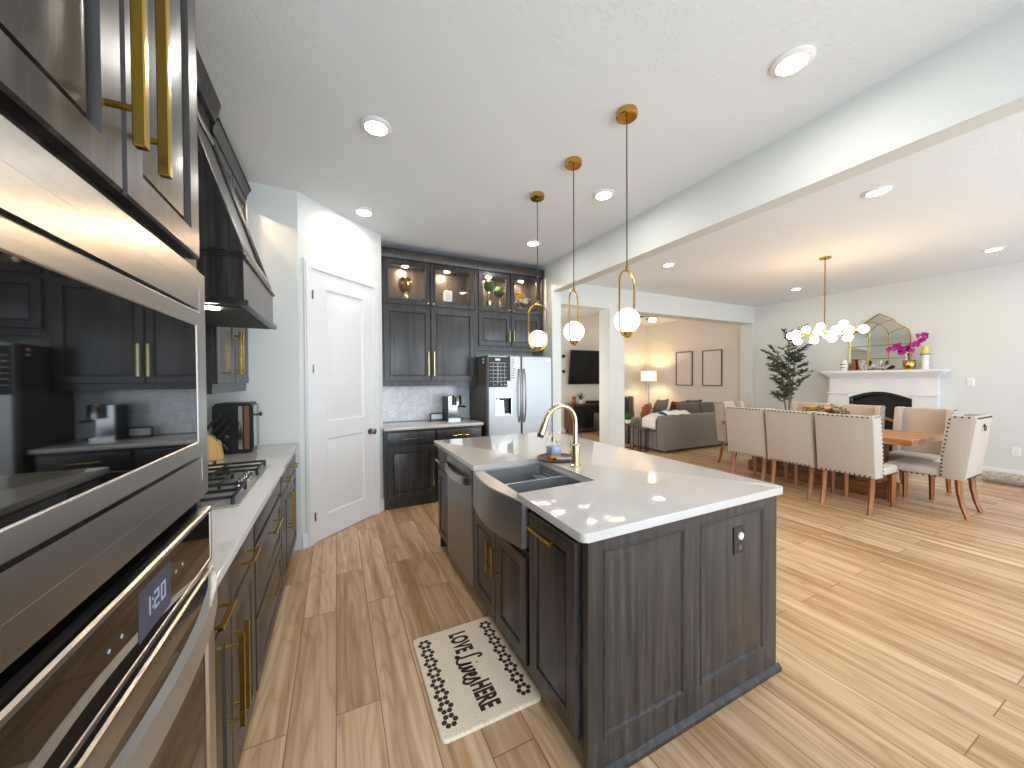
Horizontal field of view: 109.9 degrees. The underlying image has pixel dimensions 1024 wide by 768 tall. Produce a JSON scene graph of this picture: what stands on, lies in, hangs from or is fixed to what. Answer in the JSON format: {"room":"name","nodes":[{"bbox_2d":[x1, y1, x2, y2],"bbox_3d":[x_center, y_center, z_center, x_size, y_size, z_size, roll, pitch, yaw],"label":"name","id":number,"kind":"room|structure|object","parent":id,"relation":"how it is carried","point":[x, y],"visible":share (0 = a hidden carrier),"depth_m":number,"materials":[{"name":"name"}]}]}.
{"room":"kitchen","nodes":[
{"label":"kitchen","id":0,"kind":"room"},
{"bbox_2d":[206,182,383,550],"bbox_3d":[-2.057,-0.114,3.616,1.435,3.050,1.215,-1,1,-26],"label":"wall","id":1,"kind":"structure","parent":0,"point":[285,226],"depth_m":3.03,"materials":[{"name":"white paint"}]},
{"bbox_2d":[302,532,307,548],"bbox_3d":[-1.788,1.352,3.096,0.016,0.130,0.042,0,1,22],"label":"baseboard","id":2,"kind":"structure","parent":1,"relation":"attached to","point":[304,535],"depth_m":3.09,"materials":[{"name":"white paint"}]},
{"bbox_2d":[302,257,379,546],"bbox_3d":[-1.617,0.158,3.505,0.026,2.505,0.878,0,1,22],"label":"trim","id":3,"kind":"structure","parent":1,"relation":"attached to","point":[308,264],"depth_m":3.15,"materials":[{"name":"white paint"}]},
{"bbox_2d":[312,269,376,541],"bbox_3d":[-1.588,0.191,3.491,0.088,2.415,0.733,0,1,22],"label":"door","id":4,"kind":"structure","parent":1,"relation":"in","point":[342,309],"depth_m":3.46,"materials":[{"name":"white paint"}]},
{"bbox_2d":[436,350,532,417],"bbox_3d":[-1.367,-0.133,4.728,3.650,3.050,0.180,-1,1,-26],"label":"wall","id":5,"kind":"structure","parent":0,"point":[480,353],"depth_m":5.12,"materials":[{"name":"white paint"}]},
{"bbox_2d":[382,386,465,421],"bbox_3d":[-1.157,0.246,4.726,1.142,0.448,0.014,-1,1,-26],"label":"backsplash","id":6,"kind":"structure","parent":5,"relation":"attached to","point":[400,403],"depth_m":4.68,"materials":[{"name":"tile"}]},
{"bbox_2d":[381,246,477,386],"bbox_3d":[-1.054,-0.782,4.547,1.190,1.610,0.401,-1,1,-26],"label":"upper cabinet","id":7,"kind":"object","parent":5,"relation":"attached to","point":[428,340],"visible":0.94,"depth_m":4.43,"materials":[{"name":"grey wood"}]},
{"bbox_2d":[398,277,412,297],"bbox_3d":[-1.309,-1.175,4.417,0.180,0.250,0.181,0,1,18],"label":"vase","id":8,"kind":"object","parent":7,"relation":"on","point":[405,284],"visible":0.99,"depth_m":4.35,"materials":[{"name":"gold metal"}]},
{"bbox_2d":[443,284,451,301],"bbox_3d":[-0.830,-1.166,4.638,0.100,0.222,0.082,-1,1,-26],"label":"soap bottle","id":9,"kind":"object","parent":7,"relation":"in","point":[447,295],"visible":0.91,"depth_m":4.61,"materials":[{"name":"white ceramic"}]},
{"bbox_2d":[476,261,544,351],"bbox_3d":[-0.068,-1.024,5.026,1.000,1.150,0.401,-1,1,-26],"label":"upper cabinet","id":10,"kind":"object","parent":5,"relation":"attached to","point":[504,327],"visible":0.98,"depth_m":4.89,"materials":[{"name":"grey wood"}]},
{"bbox_2d":[483,280,494,305],"bbox_3d":[-0.315,-1.238,4.890,0.162,0.354,0.162,-1,1,-26],"label":"topiary","id":11,"kind":"object","parent":10,"relation":"in","point":[489,286],"visible":0.96,"depth_m":4.85,"materials":[{"name":"green plant"}]},
{"bbox_2d":[493,286,503,305],"bbox_3d":[-0.177,-1.212,4.989,0.160,0.297,0.162,-1,1,-26],"label":"topiary","id":12,"kind":"object","parent":10,"relation":"in","point":[499,291],"visible":0.97,"depth_m":4.95,"materials":[{"name":"green plant"}]},
{"bbox_2d":[515,293,530,308],"bbox_3d":[0.137,-1.175,5.124,0.315,0.216,0.173,-1,1,-26],"label":"flower arrangement","id":13,"kind":"object","parent":10,"relation":"in","point":[519,297],"visible":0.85,"depth_m":5.09,"materials":[{"name":"orange plant"}]},
{"bbox_2d":[561,313,645,427],"bbox_3d":[1.432,-0.493,9.873,5.900,3.600,0.200,-1,1,-26],"label":"wall","id":14,"kind":"structure","parent":0,"point":[634,346],"depth_m":10.24,"materials":[{"name":"beige paint"}]},
{"bbox_2d":[568,350,598,383],"bbox_3d":[2.210,-0.460,10.013,1.520,0.926,0.229,-1,1,-26],"label":"television","id":15,"kind":"object","parent":14,"relation":"attached to","point":[583,364],"visible":0.67,"depth_m":9.83,"materials":[{"name":"black plastic"}]},
{"bbox_2d":[195,0,1023,306],"bbox_3d":[2.920,-1.703,2.696,9.850,0.100,7.560,-1,1,-26],"label":"ceiling","id":16,"kind":"structure","parent":0,"point":[485,104],"depth_m":2.27,"materials":[{"name":"white paint"}]},
{"bbox_2d":[353,207,374,216],"bbox_3d":[-1.406,-1.631,3.413,0.188,0.016,0.188,-1,1,-26],"label":"recessed light","id":17,"kind":"object","parent":16,"relation":"in","point":[362,211],"visible":1,"depth_m":3.39,"materials":[{"name":"white plastic"}]},
{"bbox_2d":[360,116,391,136],"bbox_3d":[-0.858,-1.618,2.267,0.188,0.016,0.188,-1,1,-26],"label":"recessed light","id":18,"kind":"object","parent":16,"relation":"in","point":[375,126],"visible":1,"depth_m":2.25,"materials":[{"name":"white plastic"}]},
{"bbox_2d":[525,240,540,245],"bbox_3d":[0.248,-1.651,4.220,0.188,0.016,0.188,-1,1,-26],"label":"recessed light","id":19,"kind":"object","parent":16,"relation":"in","point":[529,242],"visible":0.94,"depth_m":4.20,"materials":[{"name":"white plastic"}]},
{"bbox_2d":[528,191,547,350],"bbox_3d":[0.223,-0.966,3.124,0.148,1.356,0.149,0,1,45],"label":"pendant light","id":20,"kind":"object","parent":16,"relation":"hanging from","point":[537,338],"visible":1,"depth_m":3.11,"materials":[{"name":"gold metal"}]},
{"bbox_2d":[564,156,583,345],"bbox_3d":[0.455,-0.961,2.648,0.148,1.356,0.148,-1,1,-17],"label":"pendant light","id":21,"kind":"object","parent":16,"relation":"hanging from","point":[573,331],"visible":1,"depth_m":2.62,"materials":[{"name":"gold metal"}]},
{"bbox_2d":[593,189,614,200],"bbox_3d":[0.796,-1.639,3.119,0.188,0.016,0.188,-1,1,-26],"label":"recessed light","id":22,"kind":"object","parent":16,"relation":"in","point":[603,194],"visible":1,"depth_m":3.10,"materials":[{"name":"white plastic"}]},
{"bbox_2d":[614,104,639,337],"bbox_3d":[0.692,-0.955,2.163,0.148,1.356,0.148,0,1,10],"label":"pendant light","id":23,"kind":"object","parent":16,"relation":"hanging from","point":[627,320],"visible":1,"depth_m":2.13,"materials":[{"name":"gold metal"}]},
{"bbox_2d":[769,45,815,77],"bbox_3d":[1.418,-1.624,1.820,0.188,0.016,0.188,-1,1,-26],"label":"recessed light","id":24,"kind":"object","parent":16,"relation":"in","point":[796,59],"visible":1,"depth_m":1.80,"materials":[{"name":"white plastic"}]},
{"bbox_2d":[787,256,868,344],"bbox_3d":[4.178,-1.119,4.797,0.358,1.136,0.888,-1,1,-26],"label":"chandelier","id":25,"kind":"object","parent":16,"relation":"hanging from","point":[845,331],"visible":1,"depth_m":4.78,"materials":[{"name":"gold metal"}]},
{"bbox_2d":[862,186,892,197],"bbox_3d":[3.144,-1.651,3.095,0.188,0.016,0.188,-1,1,-26],"label":"recessed light","id":26,"kind":"object","parent":16,"relation":"in","point":[878,191],"visible":1,"depth_m":3.08,"materials":[{"name":"white plastic"}]},
{"bbox_2d":[599,309,624,447],"bbox_3d":[1.818,0.011,6.540,0.340,2.680,0.280,-1,1,-26],"label":"wall column","id":27,"kind":"structure","parent":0,"point":[611,340],"depth_m":6.43,"materials":[{"name":"white paint"}]},
{"bbox_2d":[561,308,680,325],"bbox_3d":[2.147,-1.969,8.575,6.080,0.620,3.130,-1,1,-26],"label":"ceiling","id":28,"kind":"structure","parent":0,"point":[564,311],"depth_m":8.84,"materials":[{"name":"white paint"}]},
{"bbox_2d":[238,430,1023,767],"bbox_3d":[2.189,1.430,4.272,9.850,0.100,10.970,-1,1,-26],"label":"floor","id":29,"kind":"structure","parent":0,"point":[900,629],"depth_m":1.91,"materials":[{"name":"brown wood"}]},
{"bbox_2d":[0,0,200,517],"bbox_3d":[-0.836,-0.073,0.345,0.757,3.045,0.755,-1,1,-26],"label":"tall cabinet","id":30,"kind":"object","parent":29,"relation":"on","point":[107,88],"visible":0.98,"depth_m":0.47,"materials":[{"name":"grey wood"}]},
{"bbox_2d":[0,114,207,672],"bbox_3d":[-0.802,0.007,0.379,0.590,0.490,0.685,-1,1,-26],"label":"microwave","id":31,"kind":"object","parent":30,"relation":"in","point":[103,398],"visible":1,"depth_m":0.41,"materials":[{"name":"silver metal"}]},
{"bbox_2d":[0,506,216,767],"bbox_3d":[-0.773,0.666,0.393,0.641,0.765,0.700,-1,1,-26],"label":"wall oven","id":32,"kind":"object","parent":30,"relation":"in","point":[126,678],"visible":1,"depth_m":0.48,"materials":[{"name":"silver metal"}]},
{"bbox_2d":[214,526,260,767],"bbox_3d":[-1.191,1.000,1.039,0.700,0.885,0.772,-1,1,-26],"label":"base cabinet","id":33,"kind":"object","parent":29,"relation":"on","point":[234,622],"visible":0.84,"depth_m":1.19,"materials":[{"name":"grey wood"}]},
{"bbox_2d":[208,443,298,586],"bbox_3d":[-1.579,0.531,1.795,0.682,0.034,2.487,-1,1,-26],"label":"countertop","id":34,"kind":"structure","parent":33,"relation":"on","point":[231,526],"depth_m":1.48,"materials":[{"name":"white stone"}]},
{"bbox_2d":[207,414,229,460],"bbox_3d":[-2.029,0.356,2.431,0.186,0.302,0.110,-1,1,-33],"label":"knife block","id":35,"kind":"object","parent":34,"relation":"on","point":[214,445],"visible":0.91,"depth_m":2.41,"materials":[{"name":"brown wood"}]},
{"bbox_2d":[200,460,269,509],"bbox_3d":[-1.556,0.483,1.750,0.528,0.062,0.780,-1,1,-26],"label":"gas cooktop","id":36,"kind":"object","parent":34,"relation":"in","point":[229,486],"visible":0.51,"depth_m":1.78,"materials":[{"name":"silver metal"}]},
{"bbox_2d":[212,401,261,454],"bbox_3d":[-2.039,0.321,2.690,0.276,0.365,0.214,-1,1,-26],"label":"air fryer","id":37,"kind":"object","parent":34,"relation":"on","point":[242,418],"visible":0.95,"depth_m":2.60,"materials":[{"name":"black plastic"}]},
{"bbox_2d":[253,479,283,692],"bbox_3d":[-1.537,0.992,1.747,0.700,0.885,0.798,-1,1,-26],"label":"base cabinet","id":38,"kind":"object","parent":29,"relation":"on","point":[268,575],"visible":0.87,"depth_m":1.78,"materials":[{"name":"grey wood"}]},
{"bbox_2d":[279,453,298,591],"bbox_3d":[-1.911,0.983,2.514,0.700,0.885,0.900,-1,1,-26],"label":"base cabinet","id":39,"kind":"object","parent":29,"relation":"on","point":[288,478],"visible":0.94,"depth_m":2.51,"materials":[{"name":"grey wood"}]},
{"bbox_2d":[383,428,435,509],"bbox_3d":[-1.265,0.955,4.320,0.573,0.885,0.662,-1,1,-26],"label":"base cabinet","id":40,"kind":"object","parent":29,"relation":"on","point":[409,456],"visible":0.98,"depth_m":4.06,"materials":[{"name":"grey wood"}]},
{"bbox_2d":[435,448,447,545],"bbox_3d":[-0.326,0.967,3.083,0.634,0.885,0.288,-1,1,-26],"label":"base cabinet","id":41,"kind":"object","parent":29,"relation":"on","point":[442,456],"visible":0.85,"depth_m":2.96,"materials":[{"name":"grey wood"}]},
{"bbox_2d":[436,425,481,500],"bbox_3d":[-0.749,0.949,4.571,0.573,0.885,0.662,-1,1,-26],"label":"base cabinet","id":42,"kind":"object","parent":29,"relation":"on","point":[446,433],"visible":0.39,"depth_m":4.28,"materials":[{"name":"grey wood"}]},
{"bbox_2d":[383,417,483,430],"bbox_3d":[-1.009,0.491,4.453,1.165,0.034,0.639,-1,1,-26],"label":"countertop","id":43,"kind":"structure","parent":42,"relation":"on","point":[413,424],"depth_m":4.30,"materials":[{"name":"white stone"}]},
{"bbox_2d":[430,413,443,420],"bbox_3d":[-0.978,0.423,4.668,0.175,0.095,0.020,-1,1,-26],"label":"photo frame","id":44,"kind":"object","parent":43,"relation":"on","point":[433,416],"visible":1,"depth_m":4.67,"materials":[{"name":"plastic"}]},
{"bbox_2d":[443,395,465,420],"bbox_3d":[-0.730,0.306,4.674,0.268,0.326,0.285,-1,1,-26],"label":"espresso machine","id":45,"kind":"object","parent":43,"relation":"on","point":[451,403],"visible":1,"depth_m":4.57,"materials":[{"name":"silver metal"}]},
{"bbox_2d":[445,454,474,588],"bbox_3d":[-0.148,0.979,2.681,0.627,0.870,0.580,-1,1,-26],"label":"dishwasher","id":46,"kind":"object","parent":29,"relation":"on","point":[460,508],"visible":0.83,"depth_m":2.49,"materials":[{"name":"silver metal"}]},
{"bbox_2d":[413,616,540,743],"bbox_3d":[-0.205,1.417,1.802,0.464,0.017,0.626,-1,1,-26],"label":"kitchen mat","id":47,"kind":"object","parent":29,"relation":"on","point":[473,679],"visible":1,"depth_m":1.72,"materials":[{"name":"beige fabric"}]},
{"bbox_2d":[474,510,529,667],"bbox_3d":[0.155,1.101,2.100,0.634,0.640,0.720,-1,1,-26],"label":"base cabinet","id":48,"kind":"object","parent":29,"relation":"on","point":[501,568],"visible":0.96,"depth_m":1.87,"materials":[{"name":"grey wood"}]},
{"bbox_2d":[469,355,551,436],"bbox_3d":[-0.014,0.511,4.854,0.916,1.745,0.754,-1,1,-26],"label":"refrigerator","id":49,"kind":"object","parent":29,"relation":"on","point":[520,407],"visible":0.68,"depth_m":4.58,"materials":[{"name":"grey metal"}]},
{"bbox_2d":[489,357,506,386],"bbox_3d":[-0.172,-0.148,4.418,0.243,0.372,0.007,-1,1,-26],"label":"calendar board","id":50,"kind":"object","parent":49,"relation":"attached to","point":[497,365],"visible":1,"depth_m":4.42,"materials":[{"name":"black"}]},
{"bbox_2d":[510,357,516,380],"bbox_3d":[0.019,-0.192,4.513,0.085,0.300,0.002,-1,1,-26],"label":"flyer","id":51,"kind":"object","parent":49,"relation":"attached to","point":[513,360],"visible":1,"depth_m":4.51,"materials":[{"name":"white paper"}]},
{"bbox_2d":[511,359,514,377],"bbox_3d":[0.017,-0.190,4.511,0.059,0.236,0.001,-1,1,-26],"label":"print","id":52,"kind":"object","parent":51,"relation":"attached to","point":[512,360],"depth_m":4.51,"materials":[{"name":"grey paper"}]},
{"bbox_2d":[526,509,582,746],"bbox_3d":[0.400,0.984,1.596,0.634,0.885,0.388,-1,1,-26],"label":"base cabinet","id":53,"kind":"object","parent":29,"relation":"on","point":[555,557],"visible":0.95,"depth_m":1.42,"materials":[{"name":"grey wood"}]},
{"bbox_2d":[564,403,598,433],"bbox_3d":[2.213,0.913,9.880,1.580,0.780,0.400,-1,1,-26],"label":"media console","id":54,"kind":"object","parent":29,"relation":"on","point":[585,412],"visible":0.45,"depth_m":9.54,"materials":[{"name":"brown wood"}]},
{"bbox_2d":[440,475,781,767],"bbox_3d":[0.351,0.972,2.445,1.173,0.885,2.073,-1,1,-26],"label":"kitchen island","id":55,"kind":"object","parent":29,"relation":"on","point":[678,627],"visible":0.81,"depth_m":1.46,"materials":[{"name":"grey wood"}]},
{"bbox_2d":[434,431,782,542],"bbox_3d":[0.323,0.512,2.433,1.211,0.034,2.110,-1,1,-26],"label":"island countertop","id":56,"kind":"structure","parent":55,"relation":"on","point":[622,491],"depth_m":1.77,"materials":[{"name":"white stone"}]},
{"bbox_2d":[473,463,583,549],"bbox_3d":[0.085,0.644,2.031,0.499,0.220,0.660,-1,1,-26],"label":"farmhouse sink","id":57,"kind":"object","parent":56,"relation":"in","point":[495,502],"visible":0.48,"depth_m":1.94,"materials":[{"name":"silver metal"}]},
{"bbox_2d":[537,453,570,462],"bbox_3d":[0.299,0.488,2.377,0.270,0.014,0.270,-1,1,-26],"label":"tray","id":58,"kind":"object","parent":56,"relation":"on","point":[542,457],"visible":0.64,"depth_m":2.33,"materials":[{"name":"brown wood"}]},
{"bbox_2d":[546,431,560,456],"bbox_3d":[0.277,0.404,2.432,0.088,0.169,0.080,-1,1,-26],"label":"soap dispenser","id":59,"kind":"object","parent":58,"relation":"on","point":[550,449],"visible":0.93,"depth_m":2.42,"materials":[{"name":"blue glass"}]},
{"bbox_2d":[537,404,580,467],"bbox_3d":[0.267,0.307,2.136,0.296,0.384,0.111,-1,1,-26],"label":"faucet","id":60,"kind":"object","parent":56,"relation":"on","point":[574,447],"visible":1,"depth_m":2.14,"materials":[{"name":"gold metal"}]},
{"bbox_2d":[733,525,743,554],"bbox_3d":[1.038,0.713,1.637,0.075,0.122,0.014,-1,1,-26],"label":"power outlet","id":61,"kind":"object","parent":55,"relation":"attached to","point":[738,532],"visible":1,"depth_m":1.63,"materials":[{"name":"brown plastic"}]},
{"bbox_2d":[594,396,633,435],"bbox_3d":[2.613,0.811,9.135,0.780,1.000,0.880,0,1,35],"label":"armchair","id":62,"kind":"object","parent":29,"relation":"on","point":[628,400],"visible":0.34,"depth_m":8.94,"materials":[{"name":"grey fabric"}]},
{"bbox_2d":[625,422,634,449],"bbox_3d":[2.369,1.070,7.421,0.318,0.529,0.318,-1,1,-26],"label":"side table","id":63,"kind":"object","parent":29,"relation":"on","point":[630,423],"visible":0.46,"depth_m":7.37,"materials":[{"name":"brown wood"}]},
{"bbox_2d":[637,427,648,451],"bbox_3d":[2.617,1.105,7.164,0.228,0.464,0.228,-1,1,-26],"label":"side table","id":64,"kind":"object","parent":29,"relation":"on","point":[638,428],"visible":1,"depth_m":7.13,"materials":[{"name":"brown wood"}]},
{"bbox_2d":[631,402,727,452],"bbox_3d":[3.640,0.860,7.705,2.080,0.931,0.920,-1,1,-26],"label":"sofa","id":65,"kind":"object","parent":29,"relation":"on","point":[698,428],"visible":0.74,"depth_m":7.20,"materials":[{"name":"grey fabric"}]},
{"bbox_2d":[640,403,651,417],"bbox_3d":[2.833,0.571,7.575,0.214,0.338,0.360,0,1,30],"label":"throw pillow","id":66,"kind":"object","parent":65,"relation":"on","point":[646,409],"visible":0.82,"depth_m":7.45,"materials":[{"name":"orange fabric"}]},
{"bbox_2d":[642,412,664,428],"bbox_3d":[2.993,0.738,7.310,0.605,0.291,0.342,-1,1,-26],"label":"throw blanket","id":67,"kind":"object","parent":65,"relation":"on","point":[648,421],"visible":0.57,"depth_m":7.20,"materials":[{"name":"white fabric"}]},
{"bbox_2d":[652,399,668,412],"bbox_3d":[3.201,0.536,7.777,0.460,0.432,0.234,-1,1,-37],"label":"throw pillow","id":68,"kind":"object","parent":65,"relation":"on","point":[660,405],"visible":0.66,"depth_m":7.65,"materials":[{"name":"grey fabric"}]},
{"bbox_2d":[661,410,690,414],"bbox_3d":[3.246,0.567,7.114,0.661,0.083,0.192,-1,1,-26],"label":"throw blanket","id":69,"kind":"object","parent":65,"relation":"on","point":[673,412],"visible":1,"depth_m":7.08,"materials":[{"name":"white fabric"}]},
{"bbox_2d":[676,403,698,412],"bbox_3d":[3.709,0.597,7.558,0.543,0.402,0.223,-1,1,-26],"label":"cushion","id":70,"kind":"object","parent":65,"relation":"on","point":[690,407],"depth_m":7.47,"materials":[{"name":"grey fabric"}]},
{"bbox_2d":[697,402,714,412],"bbox_3d":[4.206,0.591,7.800,0.543,0.402,0.223,-1,1,-26],"label":"cushion","id":71,"kind":"object","parent":65,"relation":"on","point":[704,407],"depth_m":7.69,"materials":[{"name":"grey fabric"}]},
{"bbox_2d":[714,401,752,470],"bbox_3d":[3.825,0.827,5.958,0.520,1.054,0.682,-1,1,-26],"label":"dining chair","id":72,"kind":"object","parent":29,"relation":"on","point":[720,412],"visible":0.46,"depth_m":6.05,"materials":[{"name":"beige fabric"}]},
{"bbox_2d":[725,406,787,481],"bbox_3d":[3.445,0.841,5.039,0.682,1.054,0.520,-1,1,-26],"label":"dining chair","id":73,"kind":"object","parent":29,"relation":"on","point":[746,427],"visible":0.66,"depth_m":4.89,"materials":[{"name":"beige fabric"}]},
{"bbox_2d":[760,323,816,410],"bbox_3d":[5.403,0.080,7.075,0.763,2.488,0.726,0,1,-8],"label":"tree","id":74,"kind":"object","parent":29,"relation":"on","point":[788,388],"visible":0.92,"depth_m":7.05,"materials":[{"name":"green plant"}]},
{"bbox_2d":[765,408,835,499],"bbox_3d":[3.666,0.847,4.552,0.682,1.054,0.520,-1,1,-26],"label":"dining chair","id":75,"kind":"object","parent":29,"relation":"on","point":[791,435],"visible":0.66,"depth_m":4.39,"materials":[{"name":"beige fabric"}]},
{"bbox_2d":[790,402,833,411],"bbox_3d":[4.585,0.827,5.651,0.682,1.054,0.520,-1,1,-26],"label":"dining chair","id":76,"kind":"object","parent":29,"relation":"on","point":[795,406],"visible":0.25,"depth_m":5.87,"materials":[{"name":"beige fabric"}]},
{"bbox_2d":[722,420,942,499],"bbox_3d":[4.254,0.976,5.035,0.900,0.765,2.140,-1,1,-26],"label":"dining table","id":77,"kind":"object","parent":29,"relation":"on","point":[857,484],"visible":0.33,"depth_m":4.44,"materials":[{"name":"brown wood"}]},
{"bbox_2d":[802,406,850,414],"bbox_3d":[4.287,0.444,4.913,0.300,0.301,0.574,-1,1,-26],"label":"flower centerpiece","id":78,"kind":"object","parent":77,"relation":"on","point":[833,410],"visible":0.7,"depth_m":4.82,"materials":[{"name":"multicoloured plant"}]},
{"bbox_2d":[815,412,897,515],"bbox_3d":[3.887,0.853,4.053,0.682,1.054,0.520,-1,1,-26],"label":"dining chair","id":79,"kind":"object","parent":29,"relation":"on","point":[846,444],"visible":1,"depth_m":3.89,"materials":[{"name":"beige fabric"}]},
{"bbox_2d":[834,404,884,428],"bbox_3d":[4.840,0.833,5.130,0.682,1.054,0.520,-1,1,-26],"label":"dining chair","id":80,"kind":"object","parent":29,"relation":"on","point":[863,410],"visible":0.27,"depth_m":5.18,"materials":[{"name":"beige fabric"}]},
{"bbox_2d":[820,369,950,451],"bbox_3d":[6.361,0.555,6.236,0.249,1.590,1.570,-1,1,-26],"label":"fireplace","id":81,"kind":"object","parent":29,"relation":"on","point":[920,388],"visible":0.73,"depth_m":6.14,"materials":[{"name":"white paint"}]},
{"bbox_2d":[840,360,848,370],"bbox_3d":[6.151,-0.345,6.652,0.125,0.200,0.120,-1,1,-26],"label":"vase","id":82,"kind":"object","parent":81,"relation":"on","point":[844,364],"visible":1,"depth_m":6.62,"materials":[{"name":"white ceramic"}]},
{"bbox_2d":[861,360,889,369],"bbox_3d":[6.304,-0.336,6.246,0.045,0.192,0.396,-1,1,-26],"label":"word sign","id":83,"kind":"object","parent":81,"relation":"on","point":[881,366],"visible":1,"depth_m":6.23,"materials":[{"name":"white ceramic"}]},
{"bbox_2d":[849,313,910,370],"bbox_3d":[6.420,-0.742,6.292,0.060,0.994,0.798,-1,1,-26],"label":"arched mirror","id":84,"kind":"object","parent":81,"relation":"on","point":[883,332],"visible":0.91,"depth_m":6.28,"materials":[{"name":"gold metal"}]},
{"bbox_2d":[820,369,950,377],"bbox_3d":[6.357,-0.170,6.226,0.249,0.139,1.570,-1,1,-26],"label":"mantel shelf","id":85,"kind":"object","parent":81,"relation":"attached to","point":[913,373],"depth_m":6.04,"materials":[{"name":"white paint"}]},
{"bbox_2d":[886,332,928,369],"bbox_3d":[6.473,-0.530,5.863,0.188,0.588,0.494,-1,1,-26],"label":"orchid","id":86,"kind":"object","parent":81,"relation":"on","point":[908,364],"visible":0.99,"depth_m":5.82,"materials":[{"name":"purple plant"}]},
{"bbox_2d":[919,345,929,368],"bbox_3d":[6.600,-0.424,5.735,0.128,0.380,0.128,-1,1,-26],"label":"candle holder","id":87,"kind":"object","parent":81,"relation":"on","point":[924,354],"visible":0.92,"depth_m":5.71,"materials":[{"name":"white ceramic"}]},
{"bbox_2d":[889,406,956,499],"bbox_3d":[5.125,0.839,4.546,0.682,1.054,0.520,-1,1,-26],"label":"dining chair","id":88,"kind":"object","parent":29,"relation":"on","point":[912,419],"visible":0.47,"depth_m":4.61,"materials":[{"name":"beige fabric"}]},
{"bbox_2d":[886,413,991,519],"bbox_3d":[4.690,0.849,3.978,0.520,1.054,0.683,-1,1,-26],"label":"dining chair","id":89,"kind":"object","parent":29,"relation":"on","point":[965,438],"visible":0.93,"depth_m":3.71,"materials":[{"name":"beige fabric"}]},
{"bbox_2d":[981,470,1023,486],"bbox_3d":[7.093,1.276,3.864,0.160,0.150,2.500,-1,1,-26],"label":"rolled rug","id":90,"kind":"object","parent":29,"relation":"on","point":[987,475],"visible":0.98,"depth_m":4.80,"materials":[{"name":"fabric"}]},
{"bbox_3d":[3.944,0.984,10.370,0.400,0.605,0.400,-1,1,-26],"label":"table","id":91,"kind":"object","parent":29,"relation":"on","visible":0},
{"bbox_2d":[641,371,655,402],"bbox_3d":[3.940,0.156,10.358,0.420,1.050,0.420,-1,1,-26],"label":"table lamp","id":92,"kind":"object","parent":91,"relation":"on","point":[648,376],"visible":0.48,"depth_m":10.19,"materials":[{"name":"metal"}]},
{"bbox_2d":[561,284,754,324],"bbox_3d":[2.815,-1.801,7.006,5.900,0.920,0.280,-1,1,-26],"label":"ceiling beam","id":93,"kind":"structure","parent":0,"point":[590,297],"depth_m":6.88,"materials":[{"name":"white paint"}]},
{"bbox_2d":[532,4,1023,432],"bbox_3d":[1.927,-0.117,2.296,0.140,3.050,7.440,-1,1,-26],"label":"wall","id":94,"kind":"structure","parent":0,"point":[975,81],"depth_m":2.14,"materials":[{"name":"white paint"}]},
{"bbox_2d":[646,261,1023,470],"bbox_3d":[6.525,-0.472,6.366,0.180,3.600,10.970,-1,1,-26],"label":"wall","id":95,"kind":"structure","parent":0,"point":[973,320],"depth_m":5.88,"materials":[{"name":"white paint"}]},
{"bbox_2d":[676,351,692,385],"bbox_3d":[4.714,-0.420,9.839,0.030,0.920,0.520,-1,1,-26],"label":"framed print","id":96,"kind":"object","parent":95,"relation":"attached to","point":[684,360],"visible":1,"depth_m":9.83,"materials":[{"name":"brown paper"}]},
{"bbox_2d":[702,349,722,385],"bbox_3d":[5.071,-0.407,9.107,0.030,0.910,0.530,-1,1,-26],"label":"framed print","id":97,"kind":"object","parent":95,"relation":"attached to","point":[711,359],"visible":1,"depth_m":9.10,"materials":[{"name":"brown paper"}]},
{"bbox_2d":[740,324,754,407],"bbox_3d":[5.439,-0.033,8.306,0.080,2.680,0.280,-1,1,-26],"label":"wall column","id":98,"kind":"structure","parent":95,"relation":"attached to","point":[747,332],"depth_m":8.26,"materials":[{"name":"white paint"}]},
{"bbox_2d":[981,466,1023,474],"bbox_3d":[7.816,1.295,3.538,0.016,0.130,4.480,-1,1,-26],"label":"baseboard","id":99,"kind":"structure","parent":95,"relation":"attached to","point":[984,467],"depth_m":5.14,"materials":[{"name":"white paint"}]},
{"bbox_2d":[1011,447,1020,456],"bbox_3d":[7.081,0.953,5.045,0.009,0.120,0.080,-1,1,-26],"label":"wall outlet","id":100,"kind":"object","parent":95,"relation":"attached to","point":[1015,451],"visible":1,"depth_m":5.05,"materials":[{"name":"white plastic"}]},
{"bbox_3d":[-1.435,-0.075,0.568,0.120,3.050,7.520,-1,1,-26],"label":"wall","id":101,"kind":"structure","parent":0,"visible":0},
{"bbox_2d":[205,117,250,393],"bbox_3d":[-2.066,-0.752,2.430,0.384,1.620,0.885,-1,1,-26],"label":"upper cabinet","id":102,"kind":"object","parent":101,"relation":"attached to","point":[227,367],"visible":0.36,"depth_m":2.37,"materials":[{"name":"grey wood"}]},
{"bbox_2d":[196,47,276,329],"bbox_3d":[-1.577,-0.966,1.718,0.648,1.290,0.806,-1,1,-26],"label":"range hood","id":103,"kind":"object","parent":101,"relation":"attached to","point":[239,293],"visible":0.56,"depth_m":1.53,"materials":[{"name":"grey wood"}]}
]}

